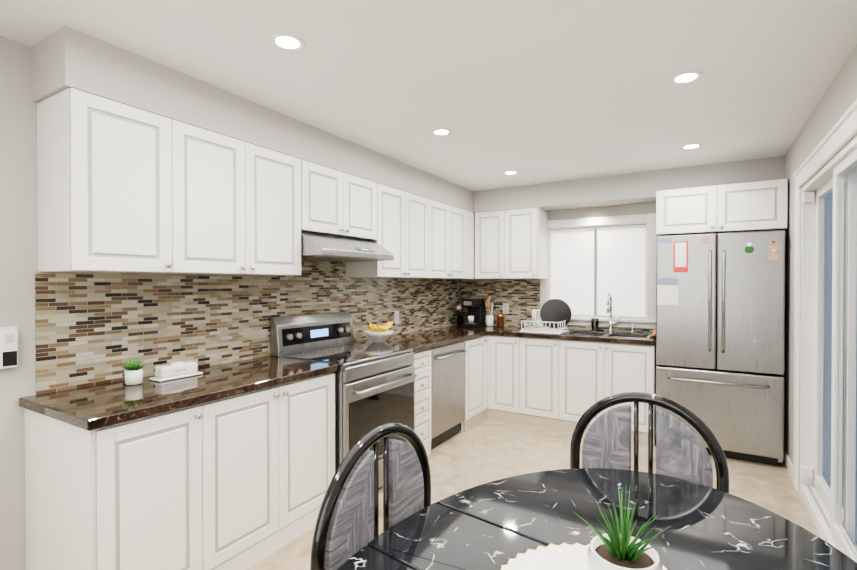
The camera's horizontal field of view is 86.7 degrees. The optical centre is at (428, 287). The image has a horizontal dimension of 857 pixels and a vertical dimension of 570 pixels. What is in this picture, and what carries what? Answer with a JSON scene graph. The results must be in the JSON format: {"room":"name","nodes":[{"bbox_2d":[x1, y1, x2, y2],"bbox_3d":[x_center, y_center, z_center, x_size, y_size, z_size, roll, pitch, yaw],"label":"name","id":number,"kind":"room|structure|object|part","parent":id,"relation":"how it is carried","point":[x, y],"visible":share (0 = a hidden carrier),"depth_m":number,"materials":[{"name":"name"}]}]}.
{"room":"kitchen and dining room","nodes":[
{"label":"kitchen and dining room","id":0,"kind":"room"},
{"bbox_2d":[0,36,415,569],"bbox_3d":[-1.456,0.162,2.567,0.120,2.430,7.000,0,1,31],"label":"wall","id":1,"kind":"structure","parent":0,"point":[18,202],"depth_m":1.94,"materials":[{"name":"grey paint"}]},
{"bbox_2d":[0,326,17,368],"bbox_3d":[-1.762,0.253,1.904,0.039,0.170,0.070,0,1,31],"label":"wall device","id":2,"kind":"object","parent":1,"relation":"attached to","point":[8,347],"visible":0.94,"depth_m":1.89,"materials":[{"name":"white plastic"}]},
{"bbox_2d":[37,88,188,273],"bbox_3d":[-1.460,-0.439,2.116,0.328,0.740,0.469,0,1,31],"label":"upper cabinet","id":3,"kind":"object","parent":1,"relation":"attached to","point":[123,188],"depth_m":1.97,"materials":[{"name":"white wood"}]},
{"bbox_2d":[35,259,462,394],"bbox_3d":[-0.664,0.048,3.765,0.006,0.839,4.130,0,1,31],"label":"tile backsplash","id":4,"kind":"structure","parent":1,"relation":"attached to","point":[91,329],"depth_m":2.60,"materials":[{"name":"tile"}]},
{"bbox_2d":[395,311,398,323],"bbox_3d":[-0.302,0.288,4.357,0.006,0.120,0.075,0,1,31],"label":"outlet","id":5,"kind":"object","parent":4,"relation":"attached to","point":[396,317],"visible":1,"depth_m":4.35,"materials":[{"name":"white plastic"}]},
{"bbox_2d":[189,124,312,275],"bbox_3d":[-1.157,-0.443,2.621,0.328,0.740,0.945,0,1,31],"label":"upper cabinet","id":6,"kind":"object","parent":1,"relation":"attached to","point":[250,205],"depth_m":2.53,"materials":[{"name":"white wood"}]},
{"bbox_2d":[301,231,393,261],"bbox_3d":[-0.670,-0.283,3.265,0.492,0.166,0.776,0,1,31],"label":"range hood","id":7,"kind":"object","parent":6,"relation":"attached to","point":[320,247],"visible":0.81,"depth_m":3.08,"materials":[{"name":"silver metal"}]},
{"bbox_2d":[313,163,380,239],"bbox_3d":[-0.744,-0.594,3.308,0.328,0.450,0.780,0,1,31],"label":"upper cabinet","id":8,"kind":"object","parent":1,"relation":"attached to","point":[344,204],"depth_m":3.24,"materials":[{"name":"white wood"}]},
{"bbox_2d":[346,184,432,278],"bbox_3d":[-0.342,-0.454,3.979,0.328,0.740,0.902,0,1,31],"label":"upper cabinet","id":9,"kind":"object","parent":1,"relation":"attached to","point":[406,218],"depth_m":3.88,"materials":[{"name":"white wood"}]},
{"bbox_2d":[433,200,468,278],"bbox_3d":[0.045,-0.460,4.625,0.328,0.740,0.839,0,1,31],"label":"upper cabinet","id":10,"kind":"object","parent":1,"relation":"attached to","point":[450,223],"depth_m":4.60,"materials":[{"name":"white wood"}]},
{"bbox_2d":[469,211,474,278],"bbox_3d":[0.298,-0.463,5.047,0.328,0.740,0.264,0,1,31],"label":"upper cabinet","id":11,"kind":"object","parent":1,"relation":"attached to","point":[471,215],"depth_m":5.03,"materials":[{"name":"white wood"}]},
{"bbox_2d":[32,26,783,213],"bbox_3d":[0.653,-0.938,2.964,3.080,0.237,4.135,0,1,31],"label":"soffit","id":12,"kind":"structure","parent":0,"point":[64,58],"depth_m":2.89,"materials":[{"name":"grey paint"}]},
{"bbox_2d":[0,0,856,190],"bbox_3d":[-0.084,-1.096,1.734,3.320,0.100,7.240,0,1,31],"label":"ceiling","id":13,"kind":"structure","parent":0,"point":[531,92],"depth_m":2.17,"materials":[{"name":"white paint"}]},
{"bbox_2d":[270,33,304,51],"bbox_3d":[-0.602,-1.045,1.940,0.144,0.006,0.144,0,1,31],"label":"recessed light","id":14,"kind":"object","parent":13,"relation":"in","point":[288,42],"visible":1,"depth_m":1.94,"materials":[{"name":"white"}]},
{"bbox_2d":[431,128,451,135],"bbox_3d":[0.087,-1.054,3.089,0.144,0.006,0.144,0,1,31],"label":"recessed light","id":15,"kind":"object","parent":13,"relation":"in","point":[441,132],"visible":1,"depth_m":3.09,"materials":[{"name":"white"}]},
{"bbox_2d":[503,171,518,174],"bbox_3d":[0.766,-1.063,4.221,0.144,0.006,0.144,0,1,31],"label":"recessed light","id":16,"kind":"object","parent":13,"relation":"in","point":[510,172],"visible":1,"depth_m":4.21,"materials":[{"name":"white"}]},
{"bbox_2d":[670,71,702,84],"bbox_3d":[1.290,-1.047,2.275,0.144,0.006,0.144,0,1,31],"label":"recessed light","id":17,"kind":"object","parent":13,"relation":"in","point":[685,77],"visible":1,"depth_m":2.27,"materials":[{"name":"white"}]},
{"bbox_2d":[680,143,701,149],"bbox_3d":[1.974,-1.057,3.415,0.144,0.006,0.144,0,1,31],"label":"recessed light","id":18,"kind":"object","parent":13,"relation":"in","point":[691,146],"visible":0.96,"depth_m":3.41,"materials":[{"name":"white"}]},
{"bbox_2d":[247,418,821,569],"bbox_3d":[-0.084,1.434,1.755,3.320,0.100,7.240,0,1,31],"label":"floor","id":19,"kind":"structure","parent":0,"point":[486,450],"depth_m":3.44,"materials":[{"name":"tile"}]},
{"bbox_2d":[24,400,219,569],"bbox_3d":[-1.358,0.948,2.017,0.618,0.868,0.485,0,1,31],"label":"base cabinet","id":20,"kind":"object","parent":19,"relation":"on","point":[143,493],"depth_m":1.83,"materials":[{"name":"white wood"}]},
{"bbox_2d":[220,372,334,569],"bbox_3d":[-1.060,0.944,2.514,0.618,0.868,0.914,0,1,31],"label":"base cabinet","id":21,"kind":"object","parent":19,"relation":"on","point":[240,482],"depth_m":2.34,"materials":[{"name":"white wood"}]},
{"bbox_2d":[19,356,337,430],"bbox_3d":[-1.149,0.489,2.341,0.628,0.040,1.303,0,1,31],"label":"countertop","id":22,"kind":"structure","parent":21,"relation":"on","point":[92,407],"depth_m":2.05,"materials":[{"name":"stone"}]},
{"bbox_2d":[121,359,145,384],"bbox_3d":[-1.429,0.410,2.205,0.106,0.119,0.106,0,1,31],"label":"plant pot","id":23,"kind":"object","parent":22,"relation":"on","point":[133,372],"visible":1,"depth_m":2.18,"materials":[{"name":"white ceramic"}]},
{"bbox_2d":[149,361,202,381],"bbox_3d":[-1.310,0.429,2.366,0.100,0.078,0.230,0,1,31],"label":"butter dish","id":24,"kind":"object","parent":22,"relation":"on","point":[175,370],"visible":1,"depth_m":2.33,"materials":[{"name":"white ceramic"}]},
{"bbox_2d":[270,311,416,488],"bbox_3d":[-0.558,0.787,3.209,0.728,1.170,0.772,0,1,31],"label":"range","id":25,"kind":"object","parent":19,"relation":"on","point":[374,386],"visible":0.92,"depth_m":3.07,"materials":[{"name":"silver metal"}]},
{"bbox_2d":[310,423,430,569],"bbox_3d":[0.015,0.890,1.190,0.499,1.001,0.568,0,1,31],"label":"dining chair","id":26,"kind":"object","parent":19,"relation":"on","point":[347,525],"visible":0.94,"depth_m":1.21,"materials":[{"name":"black paint"}]},
{"bbox_2d":[412,349,430,455],"bbox_3d":[-0.314,0.934,3.729,0.647,0.868,0.347,0,1,31],"label":"drawers","id":27,"kind":"object","parent":19,"relation":"on","point":[422,362],"visible":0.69,"depth_m":3.62,"materials":[{"name":"white wood"}]},
{"bbox_2d":[430,341,466,449],"bbox_3d":[-0.045,0.931,4.132,0.638,0.866,0.602,0,1,31],"label":"dishwasher","id":28,"kind":"object","parent":19,"relation":"on","point":[447,390],"visible":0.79,"depth_m":3.96,"materials":[{"name":"silver metal"}]},
{"bbox_2d":[460,335,486,431],"bbox_3d":[0.384,0.924,4.892,0.647,0.868,1.125,0,1,31],"label":"base cabinet","id":29,"kind":"object","parent":19,"relation":"on","point":[475,384],"visible":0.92,"depth_m":4.45,"materials":[{"name":"white wood"}]},
{"bbox_2d":[354,327,488,352],"bbox_3d":[-0.038,0.474,4.193,0.630,0.040,1.440,0,1,31],"label":"countertop","id":30,"kind":"structure","parent":29,"relation":"on","point":[418,341],"depth_m":4.05,"materials":[{"name":"stone"}]},
{"bbox_2d":[364,321,393,342],"bbox_3d":[-0.413,0.371,3.774,0.251,0.171,0.251,0,1,31],"label":"bowl","id":31,"kind":"object","parent":30,"relation":"on","point":[377,333],"visible":1,"depth_m":3.72,"materials":[{"name":"white ceramic"}]},
{"bbox_2d":[440,325,655,344],"bbox_3d":[1.165,0.470,4.705,2.165,0.040,0.628,0,1,31],"label":"countertop","id":32,"kind":"structure","parent":29,"relation":"on","point":[508,330],"depth_m":4.35,"materials":[{"name":"stone"}]},
{"bbox_2d":[455,304,463,325],"bbox_3d":[0.372,0.315,5.264,0.138,0.259,0.132,0,1,31],"label":"flower vase","id":33,"kind":"object","parent":32,"relation":"on","point":[460,319],"visible":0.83,"depth_m":5.25,"materials":[{"name":"black glass"}]},
{"bbox_2d":[461,298,484,326],"bbox_3d":[0.511,0.287,5.207,0.170,0.315,0.291,0,1,31],"label":"coffee maker","id":34,"kind":"object","parent":32,"relation":"on","point":[476,311],"visible":1,"depth_m":5.16,"materials":[{"name":"black plastic"}]},
{"bbox_2d":[485,296,493,325],"bbox_3d":[0.697,0.270,5.207,0.101,0.350,0.094,0,1,31],"label":"utensil crock","id":35,"kind":"object","parent":32,"relation":"on","point":[489,320],"visible":1,"depth_m":5.17,"materials":[{"name":"white ceramic"}]},
{"bbox_2d":[496,312,505,326],"bbox_3d":[0.819,0.363,5.099,0.118,0.165,0.088,0,1,31],"label":"copper canister","id":36,"kind":"object","parent":32,"relation":"on","point":[500,318],"visible":1,"depth_m":5.07,"materials":[{"name":"brown metal"}]},
{"bbox_2d":[519,299,571,334],"bbox_3d":[1.186,0.284,4.587,0.435,0.332,0.360,0,1,31],"label":"dish rack","id":37,"kind":"object","parent":32,"relation":"on","point":[555,314],"visible":1,"depth_m":4.62,"materials":[{"name":"white plastic"}]},
{"bbox_2d":[591,318,598,330],"bbox_3d":[1.708,0.384,4.665,0.072,0.130,0.072,0,1,31],"label":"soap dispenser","id":38,"kind":"object","parent":32,"relation":"on","point":[594,324],"visible":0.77,"depth_m":4.64,"materials":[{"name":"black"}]},
{"bbox_2d":[564,329,651,338],"bbox_3d":[1.737,0.549,4.375,0.744,0.205,0.484,0,1,31],"label":"sink basin","id":39,"kind":"object","parent":32,"relation":"in","point":[614,334],"visible":0.29,"depth_m":4.46,"materials":[{"name":"silver metal"}]},
{"bbox_2d":[606,292,619,331],"bbox_3d":[1.827,0.246,4.501,0.118,0.398,0.214,0,1,31],"label":"faucet","id":40,"kind":"object","parent":32,"relation":"on","point":[608,308],"visible":1,"depth_m":4.57,"materials":[{"name":"silver metal"}]},
{"bbox_2d":[487,335,559,429],"bbox_3d":[1.067,0.925,4.762,0.750,0.868,0.647,0,1,31],"label":"base cabinet","id":41,"kind":"object","parent":19,"relation":"on","point":[523,380],"visible":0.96,"depth_m":4.50,"materials":[{"name":"white wood"}]},
{"bbox_2d":[337,468,856,569],"bbox_3d":[0.353,1.016,0.906,1.110,0.750,1.552,0,1,31],"label":"dining table","id":42,"kind":"object","parent":19,"relation":"on","point":[493,525],"visible":1,"depth_m":1.21,"materials":[{"name":"stone"}]},
{"bbox_2d":[500,542,668,569],"bbox_3d":[0.342,0.629,0.874,0.455,0.022,0.455,0,1,31],"label":"placemat","id":43,"kind":"object","parent":42,"relation":"on","point":[561,556],"visible":0.52,"depth_m":1.05,"materials":[{"name":"white fabric"}]},
{"bbox_2d":[574,487,670,569],"bbox_3d":[0.365,0.514,0.860,0.161,0.241,0.169,0,1,31],"label":"potted plant","id":44,"kind":"object","parent":43,"relation":"on","point":[615,549],"visible":1,"depth_m":0.85,"materials":[{"name":"green plant"}]},
{"bbox_2d":[559,339,655,445],"bbox_3d":[1.740,0.929,4.358,0.815,0.868,0.647,0,1,31],"label":"base cabinet","id":45,"kind":"object","parent":19,"relation":"on","point":[591,373],"visible":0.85,"depth_m":4.12,"materials":[{"name":"white wood"}]},
{"bbox_2d":[570,392,729,492],"bbox_3d":[0.700,0.887,1.521,0.568,1.001,0.499,0,1,31],"label":"dining chair","id":46,"kind":"object","parent":19,"relation":"on","point":[682,452],"visible":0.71,"depth_m":1.65,"materials":[{"name":"black paint"}]},
{"bbox_2d":[656,230,784,466],"bbox_3d":[2.442,0.467,3.867,0.868,1.800,0.705,0,1,31],"label":"refrigerator","id":47,"kind":"object","parent":19,"relation":"on","point":[720,333],"visible":0.96,"depth_m":3.58,"materials":[{"name":"silver metal"}]},
{"bbox_2d":[548,202,655,328],"bbox_3d":[1.747,0.144,4.797,3.320,2.430,0.120,0,1,31],"label":"wall","id":48,"kind":"structure","parent":0,"point":[628,209],"depth_m":4.68,"materials":[{"name":"grey paint"}]},
{"bbox_2d":[475,207,547,278],"bbox_3d":[0.903,-0.463,5.018,0.731,0.740,0.357,0,1,31],"label":"upper cabinet","id":49,"kind":"object","parent":48,"relation":"attached to","point":[510,244],"visible":1,"depth_m":4.87,"materials":[{"name":"white wood"}]},
{"bbox_2d":[463,279,655,332],"bbox_3d":[1.340,0.183,4.968,2.145,0.549,0.006,0,1,31],"label":"tile backsplash","id":50,"kind":"structure","parent":48,"relation":"attached to","point":[522,296],"depth_m":5.19,"materials":[{"name":"tile"}]},
{"bbox_2d":[503,303,508,313],"bbox_3d":[0.890,0.245,5.231,0.075,0.120,0.006,0,1,31],"label":"outlet","id":51,"kind":"object","parent":50,"relation":"attached to","point":[505,308],"visible":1,"depth_m":5.23,"materials":[{"name":"white plastic"}]},
{"bbox_2d":[540,213,656,328],"bbox_3d":[1.753,-0.161,4.765,1.170,1.130,0.165,0,1,31],"label":"window","id":52,"kind":"structure","parent":48,"relation":"in","point":[648,321],"depth_m":4.60,"materials":[{"name":"white"}]},
{"bbox_2d":[550,224,644,317],"bbox_3d":[1.748,-0.161,4.757,0.944,0.927,0.033,0,1,31],"label":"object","id":53,"kind":"structure","parent":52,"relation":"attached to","point":[620,266],"depth_m":4.73,"materials":[{"name":"white"}]},
{"bbox_3d":[1.770,-0.161,4.793,0.952,0.932,0.030,0,1,31],"label":"window sash","id":54,"kind":"part","parent":52,"relation":"part of","materials":[{"name":"white plastic"}]},
{"bbox_2d":[656,179,787,235],"bbox_3d":[2.476,-0.636,3.904,0.893,0.375,0.647,0,1,31],"label":"upper cabinet","id":55,"kind":"object","parent":48,"relation":"attached to","point":[747,207],"visible":0.98,"depth_m":3.63,"materials":[{"name":"white wood"}]},
{"bbox_2d":[783,44,856,491],"bbox_3d":[1.288,0.175,0.921,0.120,2.430,7.000,0,1,31],"label":"wall","id":56,"kind":"structure","parent":0,"point":[837,100],"depth_m":3.19,"materials":[{"name":"grey paint"}]},
{"bbox_2d":[783,448,792,480],"bbox_3d":[2.780,1.319,3.546,0.012,0.100,0.960,0,1,31],"label":"baseboard","id":57,"kind":"structure","parent":56,"relation":"attached to","point":[788,463],"depth_m":3.31,"materials":[{"name":"white wood"}]},
{"bbox_2d":[793,99,856,561],"bbox_3d":[2.128,0.279,2.354,0.148,2.200,1.760,0,1,31],"label":"door frame","id":58,"kind":"structure","parent":56,"relation":"attached to","point":[833,520],"depth_m":2.51,"materials":[{"name":"white"}]},
{"label":"outside","id":59,"kind":"structure","parent":0,"visible":0},
{"bbox_2d":[823,182,856,544],"bbox_3d":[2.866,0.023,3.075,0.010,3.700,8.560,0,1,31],"label":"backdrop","id":60,"kind":"structure","parent":59,"point":[827,322],"depth_m":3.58,"materials":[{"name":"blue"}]}
]}

